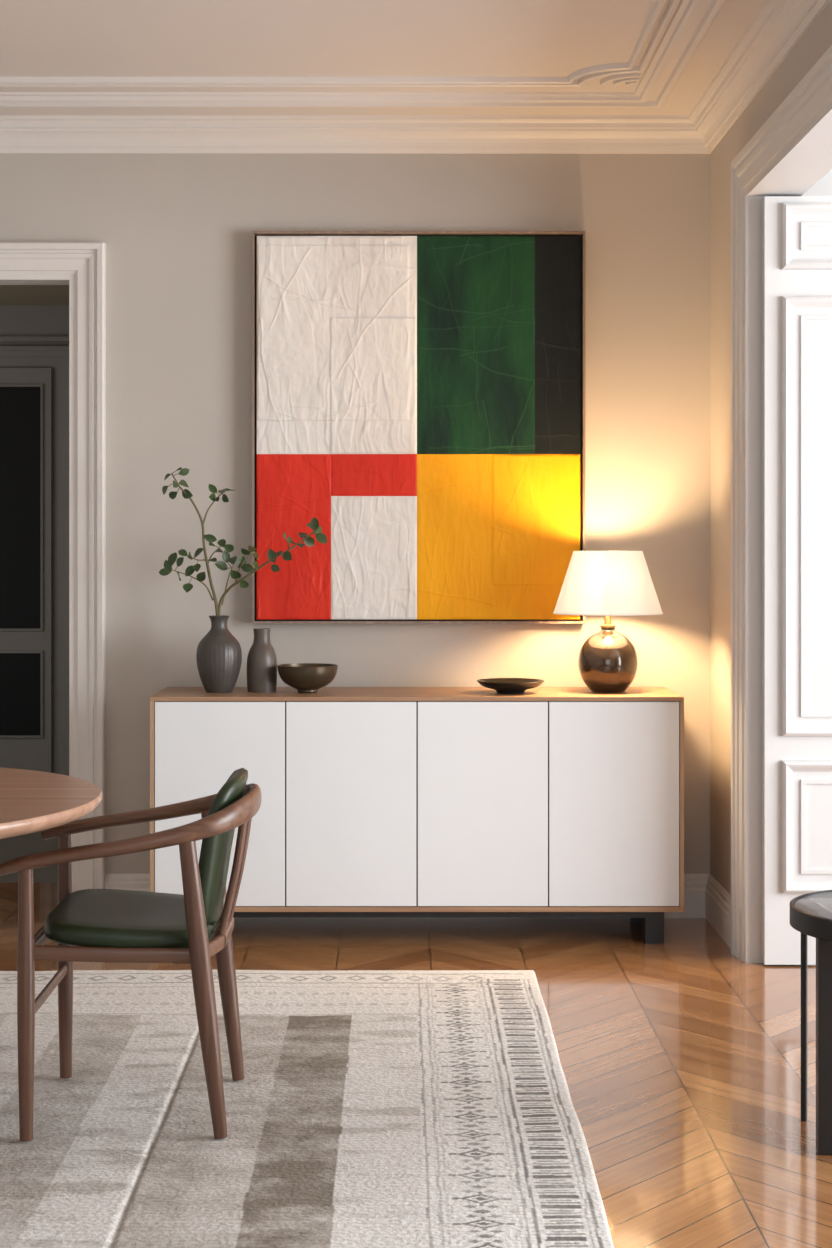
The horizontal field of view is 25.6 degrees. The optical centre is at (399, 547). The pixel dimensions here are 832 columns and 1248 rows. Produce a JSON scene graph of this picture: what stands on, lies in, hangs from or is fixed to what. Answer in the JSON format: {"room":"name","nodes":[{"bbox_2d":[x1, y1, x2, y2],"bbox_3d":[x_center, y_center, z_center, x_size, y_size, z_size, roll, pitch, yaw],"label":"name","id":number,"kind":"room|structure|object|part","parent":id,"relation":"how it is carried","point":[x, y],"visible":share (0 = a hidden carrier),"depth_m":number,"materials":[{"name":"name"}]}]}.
{"room":"dining room","nodes":[
{"label":"dining room","id":0,"kind":"room"},
{"bbox_2d":[0,305,68,345],"bbox_3d":[-2.350,-0.060,9.860,2.900,2.680,0.120,0,0,0],"label":"wall","id":1,"kind":"structure","parent":0,"point":[15,320],"depth_m":9.80,"materials":[{"name":"grey paint"}]},
{"bbox_2d":[0,346,68,775],"bbox_3d":[-2.360,0.100,9.774,1.240,2.360,0.052,0,0,0],"label":"hall door","id":2,"kind":"structure","parent":1,"relation":"in","point":[34,380],"depth_m":9.75,"materials":[{"name":"grey paint"}]},
{"bbox_3d":[-2.132,-0.215,9.756,0.435,1.290,0.008,0,0,0],"label":"panel","id":3,"kind":"part","parent":2,"relation":"part of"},
{"bbox_3d":[-2.132,0.780,9.756,0.435,0.440,0.008,0,0,0],"label":"panel","id":4,"kind":"part","parent":2,"relation":"part of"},
{"bbox_3d":[-2.132,-0.215,9.754,0.465,1.320,0.012,0,0,0],"label":"panel mould","id":5,"kind":"part","parent":2,"relation":"part of","materials":[{"name":"grey paint"}]},
{"bbox_3d":[-2.132,0.780,9.754,0.465,0.470,0.012,0,0,0],"label":"panel mould","id":6,"kind":"part","parent":2,"relation":"part of","materials":[{"name":"grey paint"}]},
{"bbox_2d":[0,336,68,341],"bbox_3d":[-2.300,-1.117,9.787,2.600,0.025,0.025,0,0,0],"label":"rail","id":7,"kind":"object","parent":1,"relation":"attached to","point":[2,338],"depth_m":9.77,"materials":[{"name":"grey paint"}]},
{"bbox_2d":[0,285,68,304],"bbox_3d":[-2.340,-1.350,8.195,2.920,0.100,3.450,0,0,0],"label":"ceiling","id":8,"kind":"structure","parent":0,"point":[9,294],"depth_m":9.40,"materials":[{"name":"paint"}]},
{"bbox_2d":[0,0,764,114],"bbox_3d":[0.700,-1.530,2.385,7.000,0.100,8.170,0,0,0],"label":"ceiling","id":9,"kind":"structure","parent":0,"point":[39,38],"depth_m":5.38,"materials":[{"name":"paint"}]},
{"bbox_2d":[0,0,678,86],"bbox_3d":[-0.726,-1.470,2.400,2.876,0.020,6.728,0,0,0],"label":"trim","id":10,"kind":"structure","parent":9,"relation":"attached to","point":[629,65],"depth_m":5.75,"materials":[{"name":"beige paint"}]},
{"bbox_2d":[0,0,725,106],"bbox_3d":[-0.755,-1.467,2.425,3.250,0.026,7.250,0,0,0],"label":"ceiling molding","id":11,"kind":"structure","parent":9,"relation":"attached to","point":[691,21],"depth_m":5.96,"materials":[{"name":"paint"}]},
{"bbox_2d":[600,73,640,85],"bbox_3d":[0.683,-1.472,5.735,0.163,0.016,0.045,0,0,45],"label":"scroll","id":12,"kind":"object","parent":9,"relation":"attached to","point":[603,81],"visible":0.85,"depth_m":5.71,"materials":[{"name":"paint"}]},
{"bbox_2d":[612,78,638,85],"bbox_3d":[0.711,-1.472,5.763,0.076,0.016,0.076,0,0,0],"label":"scroll","id":13,"kind":"object","parent":9,"relation":"attached to","point":[616,82],"depth_m":5.75},
{"bbox_2d":[625,81,636,85],"bbox_3d":[0.731,-1.472,5.783,0.036,0.016,0.036,0,0,0],"label":"scroll","id":14,"kind":"object","parent":9,"relation":"attached to","point":[631,82],"depth_m":5.78},
{"bbox_2d":[0,154,831,873],"bbox_3d":[0.660,-0.100,6.410,6.920,2.760,0.120,0,0,0],"label":"wall","id":15,"kind":"structure","parent":0,"point":[176,230],"depth_m":6.35,"materials":[{"name":"paint"}]},
{"bbox_2d":[0,242,105,891],"bbox_3d":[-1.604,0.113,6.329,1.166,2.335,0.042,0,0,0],"label":"trim","id":16,"kind":"structure","parent":15,"relation":"attached to","point":[86,261],"depth_m":6.33,"materials":[{"name":"paint"}]},
{"bbox_2d":[105,874,730,948],"bbox_3d":[0.028,1.205,6.067,2.097,0.150,0.565,0,0,0],"label":"baseboard","id":17,"kind":"structure","parent":15,"relation":"attached to","point":[704,897],"depth_m":6.33,"materials":[{"name":"paint"}]},
{"bbox_2d":[252,231,584,623],"bbox_3d":[0.064,-0.415,6.317,1.147,1.350,0.055,0,0,0],"label":"abstract painting","id":18,"kind":"object","parent":15,"relation":"attached to","point":[419,396],"visible":0.98,"depth_m":6.31,"materials":[{"name":"multicoloured fabric"}]},
{"bbox_2d":[0,831,831,1247],"bbox_3d":[0.250,1.330,4.150,7.900,0.100,11.700,0,0,0],"label":"floor","id":19,"kind":"structure","parent":0,"point":[680,1057],"depth_m":4.77,"materials":[{"name":"brown wood"}]},
{"bbox_2d":[0,969,613,1247],"bbox_3d":[-0.847,1.273,3.988,2.507,0.013,3.075,0,0,0],"label":"area rug","id":20,"kind":"object","parent":19,"relation":"on","point":[370,1108],"visible":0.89,"depth_m":4.05,"materials":[{"name":"beige fabric"}]},
{"bbox_2d":[0,767,101,838],"bbox_3d":[-1.270,0.903,3.960,1.236,0.726,1.236,0,0,0],"label":"round dining table","id":21,"kind":"object","parent":20,"relation":"on","point":[31,801],"visible":1,"depth_m":3.93,"materials":[{"name":"brown wood"}]},
{"bbox_2d":[0,768,261,1140],"bbox_3d":[-0.587,0.887,4.150,0.542,0.762,0.523,0,0,0],"label":"dining chair","id":22,"kind":"object","parent":20,"relation":"on","point":[102,925],"visible":1,"depth_m":3.94,"materials":[{"name":"brown wood"}]},
{"bbox_3d":[-0.801,0.973,3.920,0.037,0.586,0.037,0,0,0],"label":"leg","id":23,"kind":"part","parent":22,"relation":"part of","materials":[{"name":"brown wood"}]},
{"bbox_3d":[-0.800,0.869,4.150,0.020,0.033,0.444,0,0,0],"label":"seat rail","id":24,"kind":"part","parent":22,"relation":"part of","materials":[{"name":"brown wood"}]},
{"bbox_3d":[-0.801,0.973,4.380,0.037,0.586,0.037,0,0,0],"label":"leg","id":25,"kind":"part","parent":22,"relation":"part of","materials":[{"name":"brown wood"}]},
{"bbox_3d":[-0.618,0.873,3.933,0.366,0.042,0.020,0,0,-1],"label":"seat rail","id":26,"kind":"part","parent":22,"relation":"part of","materials":[{"name":"brown wood"}]},
{"bbox_3d":[-0.587,0.622,4.150,0.542,0.156,0.523,0,0,0],"label":"arm rail","id":27,"kind":"part","parent":22,"relation":"part of","materials":[{"name":"brown wood"}]},
{"bbox_3d":[-0.600,0.840,4.150,0.366,0.066,0.450,0,0,0],"label":"seat","id":28,"kind":"part","parent":22,"relation":"part of","materials":[{"name":"green leather"}]},
{"bbox_3d":[-0.423,0.945,3.932,0.105,0.645,0.045,0,0,0],"label":"leg","id":29,"kind":"part","parent":22,"relation":"part of","materials":[{"name":"brown wood"}]},
{"bbox_3d":[-0.423,0.945,4.368,0.105,0.645,0.045,0,0,0],"label":"leg","id":30,"kind":"part","parent":22,"relation":"part of","materials":[{"name":"brown wood"}]},
{"bbox_3d":[-0.395,0.872,4.150,0.020,0.033,0.200,0,0,0],"label":"seat rail","id":31,"kind":"part","parent":22,"relation":"part of","materials":[{"name":"brown wood"}]},
{"bbox_2d":[150,687,683,943],"bbox_3d":[0.055,0.880,6.112,1.722,0.800,0.425,0,0,0],"label":"sideboard","id":32,"kind":"object","parent":19,"relation":"on","point":[377,802],"visible":0.91,"depth_m":5.90,"materials":[{"name":"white wood"}]},
{"bbox_3d":[-0.581,0.826,5.912,0.420,0.659,0.020,0,0,0],"label":"door","id":33,"kind":"part","parent":32,"relation":"part of","materials":[{"name":"white paint"}]},
{"bbox_2d":[159,467,326,692],"bbox_3d":[-0.507,0.108,6.064,0.556,0.746,0.232,0,0,7],"label":"vase","id":34,"kind":"object","parent":32,"relation":"on","point":[219,653],"visible":1,"depth_m":6.05,"materials":[{"name":"ceramic"}]},
{"bbox_2d":[247,628,276,692],"bbox_3d":[-0.462,0.375,6.120,0.102,0.210,0.102,0,0,0],"label":"bottle vase","id":35,"kind":"object","parent":32,"relation":"on","point":[261,659],"visible":1,"depth_m":6.08,"materials":[{"name":"grey ceramic"}]},
{"bbox_2d":[277,663,337,692],"bbox_3d":[-0.307,0.434,6.080,0.202,0.091,0.202,0,0,0],"label":"bowl","id":36,"kind":"object","parent":32,"relation":"on","point":[303,677],"visible":1,"depth_m":6.01,"materials":[{"name":"brown metal"}]},
{"bbox_3d":[-0.157,0.826,5.912,0.420,0.659,0.020,0,0,0],"label":"door","id":37,"kind":"part","parent":32,"relation":"part of","materials":[{"name":"white paint"}]},
{"bbox_3d":[0.267,0.826,5.912,0.420,0.659,0.020,0,0,0],"label":"door","id":38,"kind":"part","parent":32,"relation":"part of","materials":[{"name":"white paint"}]},
{"bbox_2d":[477,678,543,693],"bbox_3d":[0.366,0.459,6.060,0.226,0.042,0.226,0,0,0],"label":"shallow dish","id":39,"kind":"object","parent":32,"relation":"on","point":[501,685],"visible":1,"depth_m":6.01,"materials":[{"name":"black ceramic"}]},
{"bbox_2d":[553,551,662,692],"bbox_3d":[0.693,0.245,6.100,0.364,0.471,0.364,0,0,0],"label":"table lamp","id":40,"kind":"object","parent":32,"relation":"on","point":[607,584],"visible":1,"depth_m":6.00,"materials":[{"name":"white fabric"}]},
{"bbox_3d":[0.693,0.114,6.100,0.362,0.208,0.362,0,0,0],"label":"lamp shade","id":41,"kind":"part","parent":40,"relation":"part of","materials":[{"name":"fabric"}]},
{"bbox_3d":[0.691,0.826,5.912,0.420,0.659,0.020,0,0,0],"label":"door","id":42,"kind":"part","parent":32,"relation":"part of","materials":[{"name":"white paint"}]},
{"bbox_2d":[790,890,831,1154],"bbox_3d":[1.070,1.029,3.970,0.440,0.502,0.440,0,0,0],"label":"round side table","id":43,"kind":"object","parent":19,"relation":"on","point":[810,913],"visible":1,"depth_m":3.86,"materials":[{"name":"black metal"}]},
{"bbox_3d":[0.903,1.052,4.090,0.015,0.457,0.015,0,0,0],"label":"leg","id":44,"kind":"part","parent":43,"relation":"part of","materials":[{"name":"black metal"}]},
{"bbox_3d":[1.070,1.052,3.870,0.376,0.457,0.030,0,0,0],"label":"leg","id":45,"kind":"part","parent":43,"relation":"part of","materials":[{"name":"black metal"}]},
{"bbox_2d":[710,0,831,894],"bbox_3d":[1.151,-0.100,2.425,0.150,2.760,7.850,0,0,0],"label":"wall","id":46,"kind":"structure","parent":0,"point":[817,39],"depth_m":6.11,"materials":[{"name":"paint"}]},
{"bbox_2d":[0,0,830,153],"bbox_3d":[-0.762,-1.424,2.425,3.676,0.112,7.850,0,0,0],"label":"crown molding","id":47,"kind":"structure","parent":46,"relation":"attached to","point":[778,26],"depth_m":6.29,"materials":[{"name":"paint"}]},
{"bbox_2d":[731,45,831,960],"bbox_3d":[1.060,0.029,3.530,0.032,2.503,4.506,0,0,0],"label":"trim","id":48,"kind":"structure","parent":46,"relation":"attached to","point":[812,95],"depth_m":5.71,"materials":[{"name":"white paint"}]},
{"bbox_2d":[745,103,831,962],"bbox_3d":[1.151,0.090,3.530,0.170,2.380,4.260,0,0,0],"label":"trim","id":49,"kind":"structure","parent":46,"relation":"attached to","point":[808,159],"depth_m":5.64,"materials":[{"name":"white paint"}]},
{"bbox_2d":[762,196,831,964],"bbox_3d":[1.583,0.100,5.615,0.935,2.349,0.040,0,0,0],"label":"door","id":50,"kind":"structure","parent":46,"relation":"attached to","point":[781,943],"depth_m":5.59,"materials":[{"name":"white paint"}]},
{"bbox_2d":[781,296,831,735],"bbox_3d":[1.583,-0.097,5.584,0.835,1.346,0.022,0,0,0],"label":"trim","id":51,"kind":"structure","parent":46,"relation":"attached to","point":[787,302],"depth_m":5.58,"materials":[{"name":"white paint"}]},
{"bbox_2d":[781,760,831,892],"bbox_3d":[1.583,0.852,5.584,0.835,0.407,0.022,0,0,0],"label":"trim","id":52,"kind":"structure","parent":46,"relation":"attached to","point":[787,766],"depth_m":5.58,"materials":[{"name":"white paint"}]},
{"bbox_2d":[781,203,831,269],"bbox_3d":[1.583,-0.953,5.584,0.835,0.205,0.022,0,0,0],"label":"trim","id":53,"kind":"structure","parent":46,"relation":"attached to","point":[787,209],"depth_m":5.58,"materials":[{"name":"white paint"}]},
{"bbox_2d":[801,780,831,873],"bbox_3d":[1.583,0.852,5.591,0.715,0.287,0.007,0,0,0],"label":"trim","id":54,"kind":"structure","parent":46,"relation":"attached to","point":[803,782],"depth_m":5.59,"materials":[{"name":"white paint"}]},
{"bbox_2d":[801,222,831,249],"bbox_3d":[1.583,-0.953,5.591,0.715,0.085,0.007,0,0,0],"label":"trim","id":55,"kind":"structure","parent":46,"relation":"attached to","point":[803,224],"depth_m":5.59,"materials":[{"name":"white paint"}]},
{"bbox_2d":[801,315,831,716],"bbox_3d":[1.583,-0.097,5.591,0.715,1.226,0.007,0,0,0],"label":"trim","id":56,"kind":"structure","parent":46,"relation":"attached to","point":[803,317],"depth_m":5.59,"materials":[{"name":"white paint"}]}
]}

